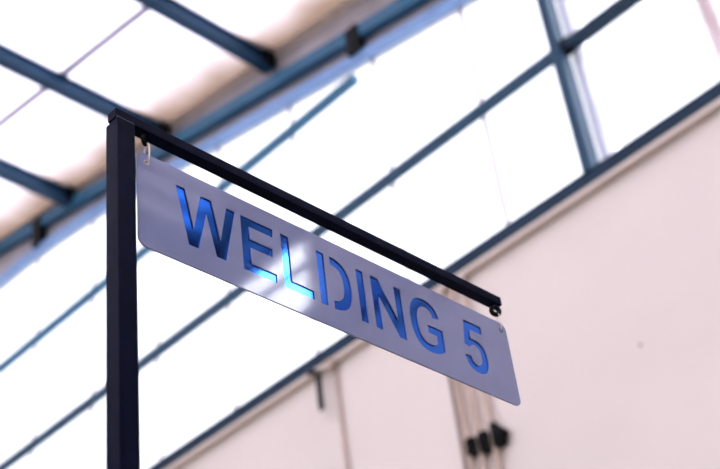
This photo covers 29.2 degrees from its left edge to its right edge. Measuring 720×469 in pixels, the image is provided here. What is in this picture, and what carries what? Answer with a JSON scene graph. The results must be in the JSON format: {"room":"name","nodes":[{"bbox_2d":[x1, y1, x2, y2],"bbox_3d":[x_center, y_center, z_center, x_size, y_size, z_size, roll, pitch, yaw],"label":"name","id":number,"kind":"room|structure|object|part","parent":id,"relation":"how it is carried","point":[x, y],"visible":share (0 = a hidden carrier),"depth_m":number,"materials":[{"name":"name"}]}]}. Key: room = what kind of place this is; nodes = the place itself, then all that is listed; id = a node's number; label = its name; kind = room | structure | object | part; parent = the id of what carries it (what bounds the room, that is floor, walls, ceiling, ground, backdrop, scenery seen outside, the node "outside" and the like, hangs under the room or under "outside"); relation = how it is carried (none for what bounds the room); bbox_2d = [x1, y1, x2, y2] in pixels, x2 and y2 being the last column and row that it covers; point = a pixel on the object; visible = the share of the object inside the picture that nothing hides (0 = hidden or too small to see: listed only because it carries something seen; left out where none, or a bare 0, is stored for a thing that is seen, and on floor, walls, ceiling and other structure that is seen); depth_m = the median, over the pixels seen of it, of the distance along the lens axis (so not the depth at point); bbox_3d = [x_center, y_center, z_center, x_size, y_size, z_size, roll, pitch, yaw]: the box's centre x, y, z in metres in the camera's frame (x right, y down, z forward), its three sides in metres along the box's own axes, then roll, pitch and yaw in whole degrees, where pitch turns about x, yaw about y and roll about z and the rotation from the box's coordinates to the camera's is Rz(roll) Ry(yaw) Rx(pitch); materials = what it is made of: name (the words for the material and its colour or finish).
{"room":"metal workshop","nodes":[
{"label":"metal workshop","id":0,"kind":"room"},
{"bbox_2d":[0,0,360,239],"bbox_3d":[-7.921,-5.252,9.310,20.490,4.319,35.000,26,-49,-37],"label":"ceiling","id":1,"kind":"structure","parent":0,"point":[124,51],"depth_m":16.01,"materials":[{"name":"grey"}]},
{"bbox_2d":[0,157,76,206],"bbox_3d":[-8.097,-2.587,14.624,11.990,0.260,0.180,26,-49,-37],"label":"beam","id":2,"kind":"structure","parent":1,"relation":"attached to","point":[12,173],"depth_m":17.84,"materials":[{"name":"blue metal"}]},
{"bbox_3d":[-3.829,-0.499,18.173,0.130,0.240,0.180,26,-49,-37],"label":"plate","id":3,"kind":"part","parent":2,"relation":"part of","materials":[{"name":"black"}]},
{"bbox_2d":[0,43,169,133],"bbox_3d":[-6.699,-3.335,13.383,11.990,0.260,0.180,26,-49,-37],"label":"beam","id":4,"kind":"structure","parent":1,"relation":"attached to","point":[13,61],"depth_m":16.04,"materials":[{"name":"blue metal"}]},
{"bbox_3d":[-2.432,-1.248,16.932,0.130,0.240,0.180,26,-49,-37],"label":"plate","id":5,"kind":"part","parent":4,"relation":"part of","materials":[{"name":"black metal"}]},
{"bbox_2d":[132,0,275,74],"bbox_3d":[-5.336,-4.065,12.173,11.990,0.260,0.180,26,-49,-37],"label":"beam","id":6,"kind":"structure","parent":1,"relation":"attached to","point":[176,12],"depth_m":15.22,"materials":[{"name":"blue metal"}]},
{"bbox_3d":[-1.069,-1.977,15.722,0.130,0.240,0.180,26,-49,-37],"label":"plate","id":7,"kind":"part","parent":6,"relation":"part of","materials":[{"name":"black metal"}]},
{"bbox_2d":[0,0,471,286],"bbox_3d":[-1.825,-1.177,16.227,0.130,3.458,13.850,26,-49,-37],"label":"beam","id":8,"kind":"structure","parent":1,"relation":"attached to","point":[352,40],"depth_m":15.47,"materials":[{"name":"blue metal"}]},
{"bbox_2d":[0,0,719,468],"bbox_3d":[-0.121,2.307,12.279,0.370,14.338,34.500,26,-49,-37],"label":"wall","id":9,"kind":"structure","parent":0,"point":[610,315],"depth_m":10.98,"materials":[{"name":"beige paint"}]},
{"bbox_3d":[-1.761,-1.095,16.326,0.080,3.290,13.750,26,-49,-37],"label":"spandrel panel","id":10,"kind":"part","parent":9,"relation":"part of","materials":[{"name":"white glass"}]},
{"bbox_2d":[306,370,324,410],"bbox_3d":[-0.429,1.444,12.866,0.073,0.558,0.271,8,-40,-20],"label":"bracket","id":11,"kind":"object","parent":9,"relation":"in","point":[321,406],"depth_m":12.75,"materials":[{"name":"black metal"}]},
{"bbox_3d":[-0.450,1.315,12.970,0.072,0.223,0.262,8,-40,-20],"label":"arm","id":12,"kind":"part","parent":11,"relation":"part of","materials":[{"name":"black metal"}]},
{"bbox_3d":[-0.370,1.454,12.741,0.030,0.380,0.060,26,-49,-37],"label":"lever","id":13,"kind":"part","parent":11,"relation":"part of","materials":[{"name":"black metal"}]},
{"bbox_2d":[324,357,349,468],"bbox_3d":[0.199,4.531,10.377,0.099,8.460,0.100,26,-49,-37],"label":"conduit","id":14,"kind":"object","parent":9,"relation":"attached to","point":[329,364],"visible":1,"depth_m":12.62,"materials":[{"name":"beige metal"}]},
{"bbox_2d":[0,0,719,468],"bbox_3d":[-1.597,0.245,15.278,0.270,4.560,13.750,26,-49,-37],"label":"window","id":15,"kind":"structure","parent":9,"relation":"in","point":[575,43],"depth_m":12.88,"materials":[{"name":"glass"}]},
{"bbox_3d":[-1.399,1.965,13.918,0.115,0.158,13.750,26,-49,-37],"label":"sill","id":16,"kind":"part","parent":15,"relation":"part of","materials":[{"name":"blue metal"}]},
{"bbox_3d":[1.977,-1.508,12.167,0.080,2.779,0.140,26,-49,-37],"label":"post","id":17,"kind":"part","parent":15,"relation":"part of","materials":[{"name":"white"}]},
{"bbox_3d":[2.827,-2.040,11.408,0.060,2.521,0.140,26,-49,-37],"label":"post","id":18,"kind":"part","parent":15,"relation":"part of","materials":[{"name":"metal"}]},
{"bbox_2d":[438,290,474,468],"bbox_3d":[1.185,3.841,9.623,0.081,8.429,0.080,26,-49,-37],"label":"pipe","id":19,"kind":"object","parent":9,"relation":"attached to","point":[464,425],"visible":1,"depth_m":11.37,"materials":[{"name":"beige metal"}]},
{"bbox_2d":[448,377,467,468],"bbox_3d":[1.141,3.886,9.674,0.051,8.429,0.080,26,-49,-37],"label":"pipe","id":20,"kind":"object","parent":9,"relation":"attached to","point":[449,379],"visible":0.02,"depth_m":11.41,"materials":[{"name":"beige metal"}]},
{"bbox_2d":[449,289,487,468],"bbox_3d":[1.271,3.779,9.557,0.079,8.429,0.080,26,-49,-37],"label":"pipe","id":21,"kind":"object","parent":9,"relation":"attached to","point":[483,461],"visible":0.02,"depth_m":11.28,"materials":[{"name":"beige metal"}]},
{"bbox_2d":[465,436,478,457],"bbox_3d":[0.906,1.716,11.175,0.130,0.150,0.090,26,-49,-37],"label":"clamp","id":22,"kind":"object","parent":9,"relation":"attached to","point":[470,442],"visible":0.93,"depth_m":11.14,"materials":[{"name":"black"}]},
{"bbox_2d":[460,275,501,468],"bbox_3d":[1.367,3.709,9.483,0.079,8.429,0.080,26,-49,-37],"label":"pipe","id":23,"kind":"object","parent":9,"relation":"attached to","point":[496,454],"visible":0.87,"depth_m":11.16,"materials":[{"name":"beige metal"}]},
{"bbox_2d":[477,430,492,454],"bbox_3d":[0.997,1.667,11.094,0.130,0.180,0.090,26,-49,-37],"label":"clamp","id":24,"kind":"object","parent":9,"relation":"attached to","point":[483,437],"visible":0.96,"depth_m":11.06,"materials":[{"name":"black"}]},
{"bbox_2d":[489,421,509,448],"bbox_3d":[1.106,1.579,11.015,0.130,0.220,0.150,26,-49,-37],"label":"clamp","id":25,"kind":"object","parent":9,"relation":"attached to","point":[499,434],"visible":1,"depth_m":10.97,"materials":[{"name":"black"}]},
{"bbox_3d":[1.147,1.579,10.973,0.080,0.080,0.050,26,-49,-37],"label":"knob","id":26,"kind":"part","parent":25,"relation":"part of","materials":[{"name":"black plastic"}]},
{"bbox_3d":[-6.566,4.484,1.911,20.500,0.150,35.000,26,-49,-37],"label":"floor","id":27,"kind":"structure","parent":0,"visible":0},
{"bbox_2d":[106,108,501,468],"bbox_3d":[0.093,1.386,2.210,1.311,3.642,0.180,26,-49,-37],"label":"sign post","id":28,"kind":"object","parent":27,"relation":"on","point":[122,361],"visible":1,"depth_m":2.81,"materials":[{"name":"black metal"}]},
{"bbox_3d":[-0.081,-0.035,3.316,1.246,0.026,0.029,26,-49,-37],"label":"arm","id":29,"kind":"part","parent":28,"relation":"part of","materials":[{"name":"black paint"}]},
{"bbox_2d":[136,143,520,405],"bbox_3d":[-0.033,0.117,3.232,1.193,0.281,0.029,26,-49,-37],"label":"hanging sign","id":30,"kind":"object","parent":28,"relation":"hanging from","point":[183,218],"visible":1,"depth_m":3.16,"materials":[{"name":"grey metal"}]}
]}

